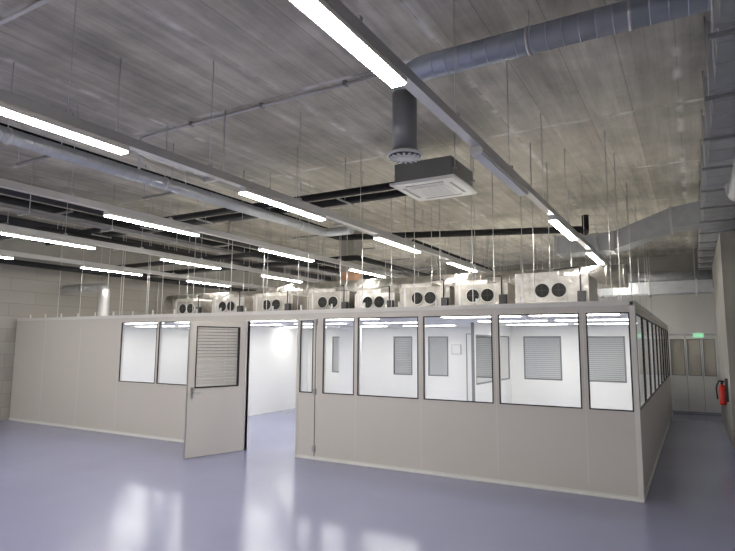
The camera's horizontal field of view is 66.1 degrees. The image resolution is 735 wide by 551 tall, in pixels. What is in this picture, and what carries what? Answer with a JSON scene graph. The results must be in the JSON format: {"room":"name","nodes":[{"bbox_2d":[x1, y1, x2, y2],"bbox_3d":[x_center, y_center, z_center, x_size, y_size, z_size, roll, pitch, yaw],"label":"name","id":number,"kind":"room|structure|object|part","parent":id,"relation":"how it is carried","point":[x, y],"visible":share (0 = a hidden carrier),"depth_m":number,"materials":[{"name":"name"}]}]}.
{"room":"factory hall","nodes":[
{"label":"factory hall","id":0,"kind":"room"},
{"bbox_2d":[0,259,252,420],"bbox_3d":[-8.529,0.995,13.234,0.200,4.700,26.900,-4,-8,30],"label":"wall","id":1,"kind":"structure","parent":0,"point":[25,291],"depth_m":14.14,"materials":[{"name":"concrete"}]},
{"bbox_2d":[0,0,710,276],"bbox_3d":[-1.966,-1.849,9.792,15.300,0.200,26.900,-4,-8,30],"label":"ceiling","id":2,"kind":"structure","parent":0,"point":[643,86],"depth_m":7.00,"materials":[{"name":"concrete"}]},
{"bbox_2d":[0,229,310,287],"bbox_3d":[-6.400,-0.841,12.115,0.110,1.293,25.300,-4,-8,30],"label":"light trunking","id":3,"kind":"object","parent":2,"relation":"hanging from","point":[5,254],"visible":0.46,"depth_m":13.09,"materials":[{"name":"metal"}]},
{"bbox_2d":[0,173,329,282],"bbox_3d":[-4.189,-0.980,10.853,0.110,1.293,25.300,-4,-8,30],"label":"light trunking","id":4,"kind":"object","parent":2,"relation":"hanging from","point":[8,230],"visible":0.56,"depth_m":10.40,"materials":[{"name":"metal"}]},
{"bbox_2d":[0,212,335,289],"bbox_3d":[-8.192,-0.885,13.273,0.550,0.948,26.500,-4,-8,30],"label":"beam","id":5,"kind":"structure","parent":2,"relation":"attached to","point":[23,245],"depth_m":15.22,"materials":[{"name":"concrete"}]},
{"bbox_2d":[0,62,353,236],"bbox_3d":[-3.253,-1.755,6.099,0.688,0.885,10.882,-4,-8,30],"label":"spiral duct","id":6,"kind":"object","parent":2,"relation":"hanging from","point":[8,135],"visible":1,"depth_m":7.21,"materials":[{"name":"metal"}]},
{"bbox_2d":[0,0,378,168],"bbox_3d":[-2.874,-1.925,6.289,6.000,0.498,2.610,-4,-8,30],"label":"conduit","id":7,"kind":"object","parent":2,"relation":"attached to","point":[39,3],"visible":0.81,"depth_m":6.52,"materials":[{"name":"metal"}]},
{"bbox_2d":[0,106,425,277],"bbox_3d":[-2.021,-1.117,9.616,0.110,1.293,25.300,-4,-8,30],"label":"light trunking","id":8,"kind":"object","parent":2,"relation":"hanging from","point":[110,211],"visible":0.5,"depth_m":8.11,"materials":[{"name":"metal"}]},
{"bbox_2d":[31,158,407,245],"bbox_3d":[-3.427,-1.299,10.615,9.292,0.708,0.440,-4,-8,30],"label":"pipes","id":9,"kind":"object","parent":2,"relation":"attached to","point":[351,200],"visible":0.55,"depth_m":9.44,"materials":[{"name":"metal"}]},
{"bbox_2d":[0,58,503,282],"bbox_3d":[-3.731,-1.300,9.873,6.220,0.888,23.000,-4,-8,30],"label":"cable tray","id":10,"kind":"object","parent":2,"relation":"attached to","point":[21,211],"visible":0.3,"depth_m":10.06,"materials":[{"name":"metal"}]},
{"bbox_2d":[0,0,544,271],"bbox_3d":[-0.026,-1.242,8.478,0.110,1.293,25.300,-4,-8,30],"label":"light trunking","id":11,"kind":"object","parent":2,"relation":"hanging from","point":[13,106],"visible":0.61,"depth_m":5.28,"materials":[{"name":"metal"}]},
{"bbox_2d":[0,110,588,291],"bbox_3d":[-1.609,-0.800,12.359,11.665,1.258,16.500,-4,-8,30],"label":"pipes","id":12,"kind":"object","parent":2,"relation":"attached to","point":[228,258],"visible":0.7,"depth_m":12.34,"materials":[{"name":"metal"}]},
{"bbox_2d":[57,130,651,316],"bbox_3d":[-0.036,-0.007,14.082,12.212,2.398,8.212,-4,-8,30],"label":"hangers","id":13,"kind":"object","parent":2,"relation":"hanging from","point":[604,130],"visible":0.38,"depth_m":10.79,"materials":[{"name":"metal"}]},
{"bbox_2d":[164,264,628,310],"bbox_3d":[-0.336,0.444,13.709,12.200,0.658,1.010,-4,-8,30],"label":"duct","id":14,"kind":"object","parent":13,"relation":"hanging from","point":[602,274],"visible":0.37,"depth_m":12.33,"materials":[{"name":"metal"}]},
{"bbox_2d":[389,132,477,200],"bbox_3d":[0.954,-1.563,8.067,0.950,0.742,0.950,-4,-8,30],"label":"air conditioner","id":15,"kind":"object","parent":2,"relation":"hanging from","point":[440,177],"depth_m":7.78,"materials":[{"name":"white plastic"}]},
{"bbox_2d":[290,0,632,282],"bbox_3d":[2.255,-1.386,7.176,0.110,1.293,25.300,-4,-8,30],"label":"light trunking","id":16,"kind":"object","parent":2,"relation":"hanging from","point":[349,29],"visible":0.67,"depth_m":3.73,"materials":[{"name":"metal"}]},
{"bbox_2d":[387,0,710,163],"bbox_3d":[1.396,-1.744,4.871,2.730,1.146,0.340,-4,-8,30],"label":"spiral duct","id":17,"kind":"object","parent":2,"relation":"hanging from","point":[626,15],"visible":0.96,"depth_m":4.84,"materials":[{"name":"metal"}]},
{"bbox_2d":[554,197,702,258],"bbox_3d":[5.045,-1.000,11.033,2.580,1.098,0.660,-4,-8,30],"label":"branch","id":18,"kind":"object","parent":2,"relation":"attached to","point":[685,217],"visible":0.89,"depth_m":10.68,"materials":[{"name":"metal"}]},
{"bbox_2d":[553,235,712,298],"bbox_3d":[7.381,-0.175,15.278,4.100,1.688,3.099,-4,-8,30],"label":"air duct","id":19,"kind":"object","parent":2,"relation":"hanging from","point":[696,282],"visible":0.56,"depth_m":13.93,"materials":[{"name":"metal"}]},
{"bbox_2d":[697,0,734,269],"bbox_3d":[4.726,-1.472,7.304,0.730,1.062,22.962,-4,-8,30],"label":"ventilation duct","id":20,"kind":"object","parent":2,"relation":"hanging from","point":[717,171],"visible":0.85,"depth_m":5.92,"materials":[{"name":"metal"}]},
{"bbox_2d":[0,406,734,550],"bbox_3d":[-1.996,2.991,9.206,15.300,0.150,26.900,-4,-8,30],"label":"floor","id":21,"kind":"structure","parent":0,"point":[62,488],"depth_m":6.48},
{"bbox_2d":[8,294,672,502],"bbox_3d":[-0.055,2.316,14.274,13.284,2.430,10.070,-4,-8,30],"label":"cleanroom","id":22,"kind":"object","parent":21,"relation":"on","point":[569,397],"visible":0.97,"depth_m":10.52,"materials":[{"name":"metal"}]},
{"bbox_2d":[61,282,109,315],"bbox_3d":[-6.953,0.661,13.932,1.679,0.947,0.258,-4,-8,30],"label":"duct","id":23,"kind":"object","parent":22,"relation":"on","point":[101,288],"visible":0.97,"depth_m":13.62,"materials":[{"name":"metal"}]},
{"bbox_2d":[173,295,211,313],"bbox_3d":[-4.147,0.844,14.059,1.060,0.652,1.010,-4,-8,30],"label":"air conditioning unit","id":24,"kind":"object","parent":22,"relation":"on","point":[203,305],"visible":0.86,"depth_m":13.67,"materials":[{"name":"metal"}]},
{"bbox_2d":[183,321,246,458],"bbox_3d":[-2.489,1.835,9.305,0.153,2.138,1.053,-6,-9,43],"label":"door","id":25,"kind":"structure","parent":22,"relation":"attached to","point":[214,415],"depth_m":9.22,"materials":[{"name":"grey metal"}]},
{"bbox_2d":[212,291,252,312],"bbox_3d":[-3.020,0.753,13.418,1.060,0.692,1.010,-4,-8,30],"label":"air conditioning unit","id":26,"kind":"object","parent":22,"relation":"on","point":[239,302],"visible":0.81,"depth_m":13.02,"materials":[{"name":"metal"}]},
{"bbox_3d":[-1.451,1.825,9.350,1.500,2.205,0.100,-4,-8,30],"label":"trim door frame","id":27,"kind":"part","parent":22,"relation":"part of","materials":[{"name":"white metal"}]},
{"bbox_2d":[253,289,308,310],"bbox_3d":[-1.855,0.676,12.638,1.160,0.672,1.010,-4,-8,30],"label":"air conditioning unit","id":28,"kind":"object","parent":22,"relation":"on","point":[280,301],"visible":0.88,"depth_m":12.27,"materials":[{"name":"metal"}]},
{"bbox_3d":[-2.558,2.961,9.818,13.282,0.050,0.014,-4,-8,30],"label":"baseboard","id":29,"kind":"part","parent":22,"relation":"part of","materials":[{"name":"grey metal"}]},
{"bbox_2d":[309,285,356,309],"bbox_3d":[-0.591,0.590,12.033,1.060,0.712,1.010,-4,-8,30],"label":"air conditioning unit","id":30,"kind":"object","parent":22,"relation":"on","point":[318,298],"visible":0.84,"depth_m":11.65,"materials":[{"name":"metal"}]},
{"bbox_2d":[355,286,399,307],"bbox_3d":[0.344,0.568,11.553,0.960,0.652,1.010,-4,-8,30],"label":"air conditioning unit","id":31,"kind":"object","parent":22,"relation":"on","point":[379,298],"visible":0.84,"depth_m":11.18,"materials":[{"name":"metal"}]},
{"bbox_2d":[400,279,454,306],"bbox_3d":[1.267,0.460,10.858,1.060,0.712,1.010,-4,-8,30],"label":"air conditioning unit","id":32,"kind":"object","parent":22,"relation":"on","point":[426,294],"visible":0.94,"depth_m":10.48,"materials":[{"name":"metal"}]},
{"bbox_3d":[2.860,2.450,13.733,0.940,2.070,0.090,-4,-8,30],"label":"door","id":33,"kind":"part","parent":22,"relation":"part of","materials":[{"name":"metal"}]},
{"bbox_2d":[455,275,514,304],"bbox_3d":[2.165,0.385,10.116,1.010,0.692,1.010,-4,-8,30],"label":"air conditioning unit","id":34,"kind":"object","parent":22,"relation":"on","point":[483,290],"visible":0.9,"depth_m":9.75,"materials":[{"name":"metal"}]},
{"bbox_2d":[515,266,597,303],"bbox_3d":[3.156,0.279,9.440,1.210,0.752,1.010,-4,-8,30],"label":"air conditioning unit","id":35,"kind":"object","parent":22,"relation":"on","point":[578,288],"visible":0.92,"depth_m":9.07,"materials":[{"name":"metal"}]},
{"bbox_2d":[339,229,361,394],"bbox_3d":[-0.427,1.172,14.277,0.440,4.698,0.440,-4,-8,30],"label":"brick column","id":36,"kind":"structure","parent":21,"relation":"on","point":[346,332],"depth_m":14.09,"materials":[{"name":"brick"}]},
{"bbox_2d":[712,231,734,447],"bbox_3d":[7.996,1.391,12.340,0.493,3.900,5.100,-4,-8,30],"label":"wall","id":37,"kind":"structure","parent":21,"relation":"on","point":[723,266],"depth_m":10.42,"materials":[{"name":"white paint"}]},
{"bbox_2d":[716,378,728,404],"bbox_3d":[6.827,2.235,10.878,0.208,0.500,0.124,-4,-8,30],"label":"fire extinguisher","id":38,"kind":"object","parent":37,"relation":"attached to","point":[723,389],"visible":1,"depth_m":10.82,"materials":[{"name":"red metal"}]},
{"bbox_2d":[336,254,721,405],"bbox_3d":[4.665,2.014,20.987,14.900,4.700,0.200,-4,-8,30],"label":"wall","id":39,"kind":"structure","parent":0,"point":[682,313],"depth_m":18.11,"materials":[{"name":"concrete"}]},
{"bbox_2d":[668,334,720,414],"bbox_3d":[8.832,2.643,15.278,1.130,2.130,0.082,-4,-8,30],"label":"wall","id":40,"kind":"structure","parent":0,"point":[690,394],"depth_m":15.21,"materials":[{"name":"metal"}]},
{"bbox_2d":[670,339,685,374],"bbox_3d":[8.518,2.241,15.508,0.340,0.980,0.065,-4,-8,30],"label":"window","id":41,"kind":"structure","parent":40,"relation":"in","point":[677,351],"depth_m":15.50,"materials":[{"name":"glass"}]},
{"bbox_2d":[686,339,701,375],"bbox_3d":[8.856,2.220,15.315,0.320,0.980,0.065,-4,-8,30],"label":"window","id":42,"kind":"structure","parent":40,"relation":"in","point":[693,345],"depth_m":15.31,"materials":[{"name":"glass"}]},
{"bbox_2d":[693,333,703,337],"bbox_3d":[8.942,1.620,15.269,0.260,0.120,0.043,-4,-8,30],"label":"exit sign","id":43,"kind":"object","parent":40,"relation":"attached to","point":[695,335],"visible":1,"depth_m":15.25,"materials":[{"name":"green plastic"}]},
{"bbox_2d":[702,339,716,375],"bbox_3d":[9.168,2.200,15.137,0.280,0.980,0.065,-4,-8,30],"label":"window","id":44,"kind":"structure","parent":40,"relation":"in","point":[709,353],"depth_m":15.13,"materials":[{"name":"glass"}]}
]}

